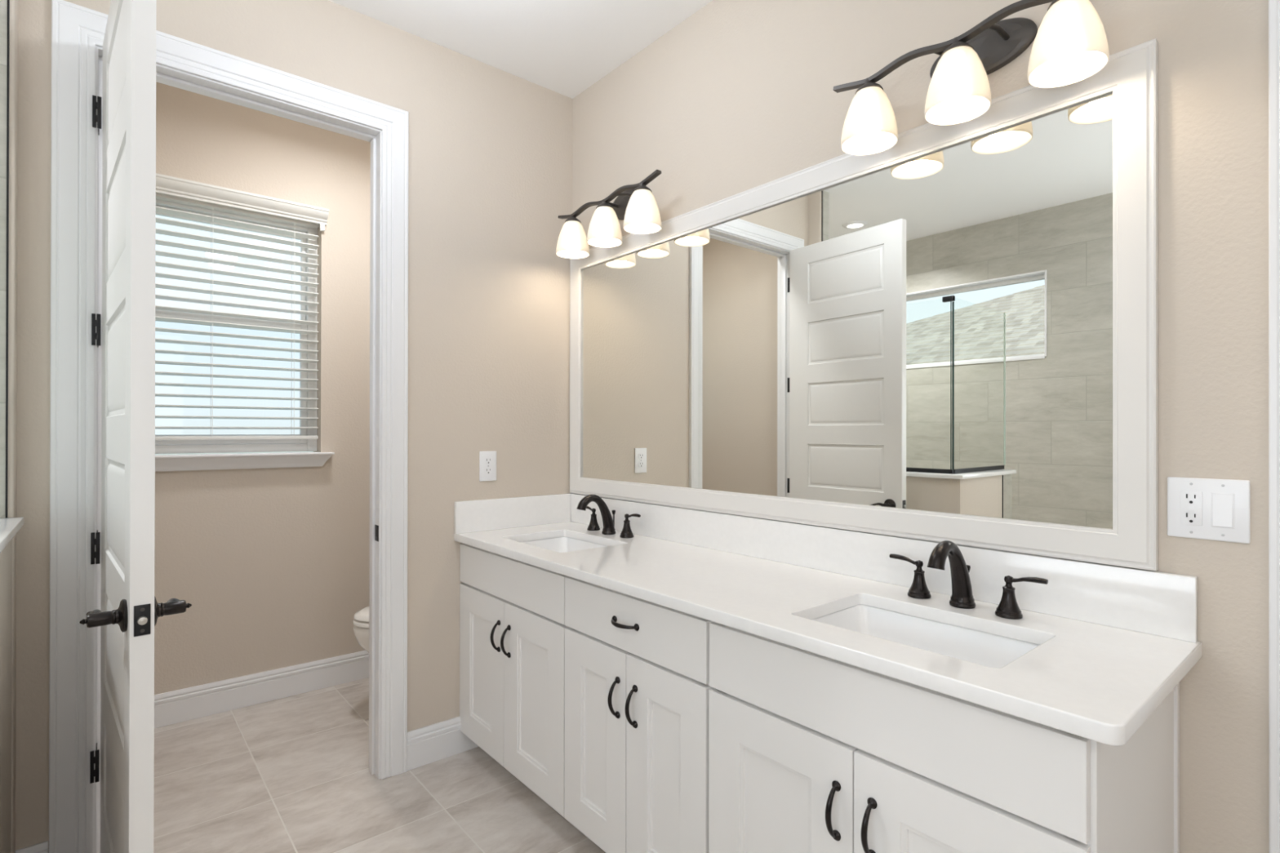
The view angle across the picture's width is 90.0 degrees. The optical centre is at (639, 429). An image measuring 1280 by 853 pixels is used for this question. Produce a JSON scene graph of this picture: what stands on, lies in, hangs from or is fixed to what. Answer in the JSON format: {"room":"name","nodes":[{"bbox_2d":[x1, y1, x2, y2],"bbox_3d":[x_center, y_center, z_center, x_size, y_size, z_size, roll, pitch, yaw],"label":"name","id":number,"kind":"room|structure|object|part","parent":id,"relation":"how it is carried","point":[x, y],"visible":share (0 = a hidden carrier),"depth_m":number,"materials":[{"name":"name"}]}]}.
{"room":"bathroom","nodes":[
{"label":"bathroom","id":0,"kind":"room"},
{"bbox_2d":[0,538,12,852],"bbox_3d":[-1.653,0.780,1.138,0.700,1.052,0.862,0,0,-40],"label":"wall","id":1,"kind":"structure","parent":0,"point":[6,555],"depth_m":1.58,"materials":[{"name":"beige paint"}]},
{"bbox_2d":[0,516,23,552],"bbox_3d":[-1.643,0.242,1.134,0.737,0.022,0.882,0,0,-40],"label":"wall cap","id":2,"kind":"object","parent":1,"relation":"on","point":[9,526],"visible":1,"depth_m":1.53,"materials":[{"name":"white stone"}]},
{"bbox_2d":[155,199,334,471],"bbox_3d":[-2.004,-0.440,2.972,1.046,1.250,0.196,0,0,-40],"label":"window","id":3,"kind":"structure","parent":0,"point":[188,462],"depth_m":3.11,"materials":[{"name":"white plastic"}]},
{"bbox_3d":[-2.047,-0.757,3.043,0.829,0.524,0.025,0,0,-40],"label":"sash","id":4,"kind":"part","parent":3,"relation":"part of","materials":[{"name":"white plastic"}]},
{"bbox_3d":[-2.030,-0.236,3.022,0.829,0.609,0.025,0,0,-40],"label":"sash","id":5,"kind":"part","parent":3,"relation":"part of","materials":[{"name":"white plastic"}]},
{"bbox_2d":[154,650,368,728],"bbox_3d":[-1.383,1.238,2.828,1.798,0.143,0.944,0,0,-40],"label":"baseboard","id":6,"kind":"structure","parent":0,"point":[173,707],"depth_m":3.05,"materials":[{"name":"white paint"}]},
{"bbox_2d":[154,81,370,694],"bbox_3d":[-1.772,-0.112,3.218,1.900,2.845,0.150,0,0,-40],"label":"wall","id":7,"kind":"structure","parent":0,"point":[271,564],"depth_m":3.12,"materials":[{"name":"beige paint"}]},
{"bbox_2d":[155,173,328,439],"bbox_3d":[-1.977,-0.532,2.961,0.963,1.160,0.123,0,0,-40],"label":"window blind","id":8,"kind":"object","parent":7,"relation":"attached to","point":[168,188],"visible":0.62,"depth_m":3.03,"materials":[{"name":"white plastic"}]},
{"bbox_3d":[-1.997,-0.493,2.984,0.002,1.065,0.061,0,0,-40],"label":"ladder cord","id":9,"kind":"part","parent":8,"relation":"part of","materials":[{"name":"white fabric"}]},
{"bbox_3d":[-1.999,0.039,2.983,0.905,0.018,0.048,0,0,-40],"label":"rail","id":10,"kind":"part","parent":8,"relation":"part of","materials":[{"name":"white plastic"}]},
{"bbox_3d":[-1.997,-1.048,2.985,0.909,0.030,0.052,0,0,-40],"label":"head rail","id":11,"kind":"part","parent":8,"relation":"part of","materials":[{"name":"white plastic"}]},
{"bbox_3d":[-1.737,-0.492,3.203,0.002,1.065,0.061,0,0,-40],"label":"ladder cord","id":12,"kind":"part","parent":8,"relation":"part of","materials":[{"name":"white fabric"}]},
{"bbox_2d":[0,0,572,852],"bbox_3d":[-1.058,-0.113,2.345,1.930,2.845,0.215,0,0,-40],"label":"wall","id":13,"kind":"structure","parent":0,"point":[490,148],"depth_m":2.52,"materials":[{"name":"beige paint"}]},
{"bbox_2d":[15,840,48,852],"bbox_3d":[-1.697,1.235,1.785,0.066,0.143,0.015,0,0,-40],"label":"baseboard","id":14,"kind":"structure","parent":13,"relation":"attached to","point":[42,847],"depth_m":1.79,"materials":[{"name":"white paint"}]},
{"bbox_2d":[79,0,191,852],"bbox_3d":[-1.315,0.086,1.627,0.192,2.420,0.823,0,0,-44],"label":"door","id":15,"kind":"structure","parent":13,"relation":"in","point":[127,616],"depth_m":1.35,"materials":[{"name":"white paint"}]},
{"bbox_3d":[-1.178,0.400,1.378,0.024,0.031,0.122,0,0,-44],"label":"lever","id":16,"kind":"part","parent":15,"relation":"part of","materials":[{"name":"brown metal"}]},
{"bbox_3d":[-1.129,0.398,1.345,0.076,0.069,0.069,0,0,-44],"label":"handle","id":17,"kind":"part","parent":15,"relation":"part of","materials":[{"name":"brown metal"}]},
{"bbox_3d":[-1.039,0.398,1.336,0.028,0.064,0.002,0,0,-44],"label":"latch plate","id":18,"kind":"part","parent":15,"relation":"part of","materials":[{"name":"black metal"}]},
{"bbox_3d":[-1.044,0.398,1.425,0.076,0.069,0.069,0,0,-44],"label":"handle","id":19,"kind":"part","parent":15,"relation":"part of","materials":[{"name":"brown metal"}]},
{"bbox_3d":[-1.075,0.400,1.477,0.024,0.031,0.122,0,0,-44],"label":"lever","id":20,"kind":"part","parent":15,"relation":"part of","materials":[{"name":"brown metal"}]},
{"bbox_2d":[48,0,408,852],"bbox_3d":[-1.319,0.044,2.178,1.010,2.530,0.134,0,0,-40],"label":"door frame","id":21,"kind":"structure","parent":13,"relation":"attached to","point":[77,32],"depth_m":1.92,"materials":[{"name":"white paint"}]},
{"bbox_3d":[-0.996,0.391,2.421,0.002,0.060,0.040,0,0,-40],"label":"strike plate","id":22,"kind":"part","parent":21,"relation":"part of","materials":[{"name":"black metal"}]},
{"bbox_2d":[407,716,479,770],"bbox_3d":[-0.608,1.239,2.702,0.770,0.143,0.015,0,0,-40],"label":"baseboard","id":23,"kind":"structure","parent":13,"relation":"attached to","point":[440,740],"depth_m":2.53,"materials":[{"name":"white paint"}]},
{"bbox_2d":[479,450,496,481],"bbox_3d":[-0.637,0.153,2.683,0.077,0.125,0.008,0,0,-40],"label":"wall outlet","id":24,"kind":"object","parent":13,"relation":"attached to","point":[487,460],"visible":1,"depth_m":2.68,"materials":[{"name":"white plastic"}]},
{"bbox_2d":[484,467,492,474],"bbox_3d":[-0.636,0.174,2.682,0.035,0.029,0.002,0,0,-40],"label":"receptacle","id":25,"kind":"object","parent":24,"relation":"attached to","point":[486,470],"depth_m":2.68,"materials":[{"name":"white plastic"}]},
{"bbox_2d":[484,457,492,464],"bbox_3d":[-0.635,0.132,2.682,0.035,0.029,0.002,0,0,-40],"label":"receptacle","id":26,"kind":"object","parent":24,"relation":"attached to","point":[487,460],"depth_m":2.68,"materials":[{"name":"white plastic"}]},
{"bbox_2d":[153,677,605,852],"bbox_3d":[-0.795,1.367,0.927,3.590,0.120,4.910,0,0,-40],"label":"floor","id":27,"kind":"structure","parent":0,"point":[291,774],"depth_m":2.31,"materials":[{"name":"beige tile"}]},
{"bbox_2d":[352,606,368,652],"bbox_3d":[-1.006,0.911,3.143,0.759,0.799,0.440,0,0,-40],"label":"toilet","id":28,"kind":"object","parent":27,"relation":"on","point":[361,620],"visible":0.06,"depth_m":2.88,"materials":[{"name":"white ceramic"}]},
{"bbox_3d":[-1.084,0.879,3.077,0.554,0.022,0.374,0,0,-40],"label":"seat","id":29,"kind":"part","parent":28,"relation":"part of","materials":[{"name":"white ceramic"}]},
{"bbox_3d":[-1.083,0.848,3.078,0.551,0.031,0.372,0,0,-40],"label":"seat lid","id":30,"kind":"part","parent":28,"relation":"part of","materials":[{"name":"white ceramic"}]},
{"bbox_3d":[-1.078,1.102,3.082,0.568,0.416,0.372,0,0,-40],"label":"bowl","id":31,"kind":"part","parent":28,"relation":"part of","materials":[{"name":"white ceramic"}]},
{"bbox_2d":[459,543,583,834],"bbox_3d":[-0.291,0.881,2.475,0.583,0.858,0.768,0,0,-40],"label":"vanity cabinet","id":32,"kind":"object","parent":27,"relation":"on","point":[512,611],"visible":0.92,"depth_m":2.26,"materials":[{"name":"white paint"}]},
{"bbox_3d":[-0.607,0.924,2.467,0.018,0.596,0.373,0,0,-40],"label":"door","id":33,"kind":"part","parent":32,"relation":"part of","materials":[{"name":"white paint"}]},
{"bbox_3d":[-0.529,0.756,2.334,0.036,0.118,0.020,0,0,-40],"label":"pull handle","id":34,"kind":"part","parent":32,"relation":"part of","materials":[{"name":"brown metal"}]},
{"bbox_3d":[-0.480,0.756,2.275,0.036,0.118,0.020,0,0,-40],"label":"pull handle","id":35,"kind":"part","parent":32,"relation":"part of","materials":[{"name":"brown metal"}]},
{"bbox_3d":[-0.359,0.923,2.173,0.018,0.596,0.390,0,0,-40],"label":"door","id":36,"kind":"part","parent":32,"relation":"part of","materials":[{"name":"white paint"}]},
{"bbox_2d":[564,576,713,852],"bbox_3d":[0.157,0.880,1.943,0.583,0.858,0.621,0,0,-40],"label":"vanity cabinet","id":37,"kind":"object","parent":27,"relation":"on","point":[637,670],"visible":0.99,"depth_m":1.74,"materials":[{"name":"white paint"}]},
{"bbox_3d":[-0.132,0.923,1.903,0.018,0.596,0.307,0,0,-40],"label":"door","id":38,"kind":"part","parent":37,"relation":"part of","materials":[{"name":"white paint"}]},
{"bbox_3d":[-0.075,0.755,1.795,0.036,0.118,0.020,0,0,-40],"label":"pull handle","id":39,"kind":"part","parent":37,"relation":"part of","materials":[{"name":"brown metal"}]},
{"bbox_3d":[-0.053,0.538,1.769,0.036,0.020,0.118,0,0,-40],"label":"pull handle","id":40,"kind":"part","parent":37,"relation":"part of","materials":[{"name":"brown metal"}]},
{"bbox_3d":[-0.026,0.755,1.736,0.036,0.118,0.020,0,0,-40],"label":"pull handle","id":41,"kind":"part","parent":37,"relation":"part of","materials":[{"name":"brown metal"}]},
{"bbox_3d":[-0.032,0.540,1.786,0.018,0.152,0.615,0,0,-40],"label":"drawer","id":42,"kind":"part","parent":37,"relation":"part of","materials":[{"name":"white paint"}]},
{"bbox_3d":[0.068,0.923,1.667,0.018,0.596,0.305,0,0,-40],"label":"door","id":43,"kind":"part","parent":37,"relation":"part of","materials":[{"name":"white paint"}]},
{"bbox_2d":[708,622,1179,852],"bbox_3d":[0.612,0.880,1.403,0.583,0.858,0.788,0,0,-40],"label":"vanity cabinet","id":44,"kind":"object","parent":27,"relation":"on","point":[809,752],"visible":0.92,"depth_m":1.20,"materials":[{"name":"white paint"}]},
{"bbox_3d":[0.296,0.923,1.395,0.018,0.596,0.384,0,0,-40],"label":"door","id":45,"kind":"part","parent":44,"relation":"part of","materials":[{"name":"white paint"}]},
{"bbox_2d":[453,493,1202,746],"bbox_3d":[0.179,0.370,1.927,0.572,0.158,2.214,0,0,-40],"label":"countertop","id":46,"kind":"structure","parent":44,"relation":"on","point":[1114,642],"depth_m":1.50,"materials":[{"name":"white stone"}]},
{"bbox_2d":[521,536,606,552],"bbox_3d":[-0.293,0.514,2.440,0.340,0.128,0.474,0,0,-40],"label":"sink basin","id":47,"kind":"object","parent":46,"relation":"in","point":[563,544],"visible":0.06,"depth_m":2.65,"materials":[{"name":"white ceramic"}]},
{"bbox_2d":[576,493,640,537],"bbox_3d":[-0.173,0.338,2.553,0.193,0.164,0.385,0,0,-40],"label":"faucet","id":48,"kind":"object","parent":46,"relation":"on","point":[608,522],"visible":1,"depth_m":2.56,"materials":[{"name":"black metal"}]},
{"bbox_3d":[-0.194,0.375,2.685,0.055,0.091,0.055,0,0,-40],"label":"handle","id":49,"kind":"part","parent":48,"relation":"part of","materials":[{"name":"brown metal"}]},
{"bbox_3d":[-0.174,0.338,2.546,0.182,0.164,0.057,0,0,-40],"label":"spout","id":50,"kind":"part","parent":48,"relation":"part of","materials":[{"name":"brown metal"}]},
{"bbox_3d":[-0.107,0.368,2.602,0.016,0.084,0.016,0,0,-40],"label":"lift rod","id":51,"kind":"part","parent":48,"relation":"part of","materials":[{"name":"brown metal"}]},
{"bbox_3d":[-0.051,0.375,2.505,0.055,0.091,0.055,0,0,-40],"label":"handle","id":52,"kind":"part","parent":48,"relation":"part of","materials":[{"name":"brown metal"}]},
{"bbox_3d":[-0.025,0.333,2.474,0.016,0.020,0.074,0,0,-40],"label":"lever","id":53,"kind":"part","parent":48,"relation":"part of","materials":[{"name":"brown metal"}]},
{"bbox_2d":[812,604,1039,668],"bbox_3d":[0.597,0.513,1.383,0.340,0.128,0.485,0,0,-40],"label":"sink basin","id":54,"kind":"object","parent":46,"relation":"in","point":[985,649],"visible":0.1,"depth_m":1.50,"materials":[{"name":"white ceramic"}]},
{"bbox_2d":[888,540,1048,619],"bbox_3d":[0.721,0.337,1.487,0.187,0.164,0.367,0,0,-40],"label":"faucet","id":55,"kind":"object","parent":46,"relation":"on","point":[962,597],"visible":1,"depth_m":1.49,"materials":[{"name":"black metal"}]},
{"bbox_3d":[0.677,0.333,1.642,0.016,0.020,0.074,0,0,-40],"label":"lever","id":56,"kind":"part","parent":55,"relation":"part of","materials":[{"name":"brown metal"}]},
{"bbox_3d":[0.703,0.374,1.611,0.055,0.091,0.055,0,0,-40],"label":"handle","id":57,"kind":"part","parent":55,"relation":"part of","materials":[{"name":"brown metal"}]},
{"bbox_3d":[0.720,0.337,1.484,0.182,0.164,0.057,0,0,-40],"label":"spout","id":58,"kind":"part","parent":55,"relation":"part of","materials":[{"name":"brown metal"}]},
{"bbox_3d":[0.787,0.367,1.540,0.016,0.084,0.016,0,0,-40],"label":"lift rod","id":59,"kind":"part","parent":55,"relation":"part of","materials":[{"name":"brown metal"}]},
{"bbox_3d":[0.831,0.374,1.441,0.055,0.091,0.055,0,0,-40],"label":"handle","id":60,"kind":"part","parent":55,"relation":"part of","materials":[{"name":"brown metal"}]},
{"bbox_3d":[0.857,0.332,1.410,0.016,0.020,0.074,0,0,-40],"label":"lever","id":61,"kind":"part","parent":55,"relation":"part of","materials":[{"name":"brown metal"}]},
{"bbox_3d":[0.377,0.755,1.258,0.036,0.118,0.020,0,0,-40],"label":"pull handle","id":62,"kind":"part","parent":44,"relation":"part of","materials":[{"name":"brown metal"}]},
{"bbox_3d":[0.426,0.755,1.199,0.036,0.118,0.020,0,0,-40],"label":"pull handle","id":63,"kind":"part","parent":44,"relation":"part of","materials":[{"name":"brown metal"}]},
{"bbox_3d":[0.545,0.922,1.100,0.018,0.596,0.383,0,0,-40],"label":"door","id":64,"kind":"part","parent":44,"relation":"part of","materials":[{"name":"white paint"}]},
{"bbox_2d":[328,0,712,98],"bbox_3d":[-0.791,-1.588,0.933,3.590,0.100,4.910,0,0,-40],"label":"ceiling","id":65,"kind":"structure","parent":0,"point":[564,47],"depth_m":2.44,"materials":[{"name":"white paint"}]},
{"bbox_2d":[572,0,1269,852],"bbox_3d":[0.502,-0.111,2.086,0.120,2.845,4.810,0,0,-40],"label":"wall","id":66,"kind":"structure","parent":0,"point":[738,96],"depth_m":1.30,"materials":[{"name":"beige paint"}]},
{"bbox_2d":[555,169,661,258],"bbox_3d":[-0.116,-0.868,2.569,0.204,0.247,0.652,0,0,-40],"label":"vanity light","id":67,"kind":"object","parent":66,"relation":"attached to","point":[636,205],"visible":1,"depth_m":2.50,"materials":[{"name":"white glass"}]},
{"bbox_3d":[-0.285,-0.814,2.721,0.141,0.138,0.141,0,0,-40],"label":"lamp shade","id":68,"kind":"part","parent":67,"relation":"part of","materials":[{"name":"white glass"}]},
{"bbox_3d":[-0.285,-0.809,2.721,0.060,0.129,0.060,0,0,-40],"label":"bulb","id":69,"kind":"part","parent":67,"relation":"part of","materials":[{"name":"white glass"}]},
{"bbox_3d":[-0.141,-0.814,2.549,0.141,0.138,0.141,0,0,-40],"label":"lamp shade","id":70,"kind":"part","parent":67,"relation":"part of","materials":[{"name":"white glass"}]},
{"bbox_3d":[-0.141,-0.809,2.549,0.060,0.129,0.060,0,0,-40],"label":"bulb","id":71,"kind":"part","parent":67,"relation":"part of","materials":[{"name":"white glass"}]},
{"bbox_3d":[-0.136,-0.927,2.637,0.115,0.026,0.014,0,0,-42],"label":"arm","id":72,"kind":"part","parent":67,"relation":"part of","materials":[{"name":"grey metal"}]},
{"bbox_3d":[-0.053,-0.927,2.538,0.115,0.026,0.014,0,0,-38],"label":"arm","id":73,"kind":"part","parent":67,"relation":"part of","materials":[{"name":"grey metal"}]},
{"bbox_3d":[0.009,-0.814,2.371,0.141,0.138,0.141,0,0,-40],"label":"lamp shade","id":74,"kind":"part","parent":67,"relation":"part of","materials":[{"name":"white glass"}]},
{"bbox_3d":[0.009,-0.809,2.371,0.060,0.129,0.060,0,0,-40],"label":"bulb","id":75,"kind":"part","parent":67,"relation":"part of","materials":[{"name":"white glass"}]},
{"bbox_2d":[569,38,1158,570],"bbox_3d":[0.372,-0.255,2.128,0.024,1.088,2.135,0,0,-40],"label":"vanity mirror","id":76,"kind":"object","parent":66,"relation":"attached to","point":[945,332],"visible":0.95,"depth_m":1.70,"materials":[{"name":"white mirror"}]},
{"bbox_2d":[568,493,1197,642],"bbox_3d":[0.389,0.356,2.108,0.020,0.128,2.208,0,0,-40],"label":"backsplash","id":77,"kind":"structure","parent":66,"relation":"attached to","point":[1159,603],"depth_m":1.63,"materials":[{"name":"white stone"}]},
{"bbox_2d":[832,0,1109,155],"bbox_3d":[0.768,-0.869,1.520,0.204,0.247,0.652,0,0,-40],"label":"vanity light","id":78,"kind":"object","parent":66,"relation":"attached to","point":[1070,46],"visible":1,"depth_m":1.47,"materials":[{"name":"white glass"}]},
{"bbox_3d":[0.598,-0.810,1.671,0.060,0.129,0.060,0,0,-40],"label":"bulb","id":79,"kind":"part","parent":78,"relation":"part of","materials":[{"name":"white glass"}]},
{"bbox_3d":[0.598,-0.815,1.671,0.141,0.138,0.141,0,0,-40],"label":"lamp shade","id":80,"kind":"part","parent":78,"relation":"part of","materials":[{"name":"white glass"}]},
{"bbox_3d":[0.748,-0.928,1.587,0.115,0.026,0.014,0,0,-42],"label":"arm","id":81,"kind":"part","parent":78,"relation":"part of","materials":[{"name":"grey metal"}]},
{"bbox_3d":[0.743,-0.810,1.499,0.060,0.129,0.060,0,0,-40],"label":"bulb","id":82,"kind":"part","parent":78,"relation":"part of","materials":[{"name":"white glass"}]},
{"bbox_3d":[0.743,-0.815,1.499,0.141,0.138,0.141,0,0,-40],"label":"lamp shade","id":83,"kind":"part","parent":78,"relation":"part of","materials":[{"name":"white glass"}]},
{"bbox_3d":[0.831,-0.928,1.489,0.115,0.026,0.014,0,0,-38],"label":"arm","id":84,"kind":"part","parent":78,"relation":"part of","materials":[{"name":"grey metal"}]},
{"bbox_3d":[0.887,-0.810,1.329,0.060,0.129,0.060,0,0,-40],"label":"bulb","id":85,"kind":"part","parent":78,"relation":"part of","materials":[{"name":"white glass"}]},
{"bbox_3d":[0.887,-0.815,1.329,0.141,0.138,0.141,0,0,-40],"label":"lamp shade","id":86,"kind":"part","parent":78,"relation":"part of","materials":[{"name":"white glass"}]},
{"bbox_2d":[1167,476,1249,543],"bbox_3d":[1.113,0.156,1.256,0.010,0.120,0.123,0,0,-40],"label":"switch plate","id":87,"kind":"object","parent":66,"relation":"attached to","point":[1204,508],"visible":1,"depth_m":1.25,"materials":[{"name":"white plastic"}]},
{"bbox_2d":[1180,490,1202,525],"bbox_3d":[1.097,0.156,1.273,0.002,0.067,0.034,0,0,-40],"label":"receptacle","id":88,"kind":"object","parent":87,"relation":"attached to","point":[1191,501],"depth_m":1.27,"materials":[{"name":"white plastic"}]},
{"bbox_3d":[1.128,0.156,1.238,0.002,0.067,0.034,0,0,-40],"label":"switch frame","id":89,"kind":"part","parent":87,"relation":"part of","materials":[{"name":"white plastic"}]},
{"bbox_2d":[1268,0,1279,852],"bbox_3d":[1.486,0.044,0.809,0.018,2.530,0.989,0,0,-40],"label":"door frame","id":90,"kind":"structure","parent":66,"relation":"attached to","point":[1273,5],"depth_m":1.18,"materials":[{"name":"white paint"}]},
{"label":"outside","id":91,"kind":"structure","parent":0,"visible":0},
{"bbox_2d":[155,451,313,454],"bbox_3d":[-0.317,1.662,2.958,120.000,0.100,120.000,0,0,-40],"label":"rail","id":92,"kind":"structure","parent":91,"point":[277,451],"depth_m":45.52,"materials":[{"name":"grey plastic"}]}
]}

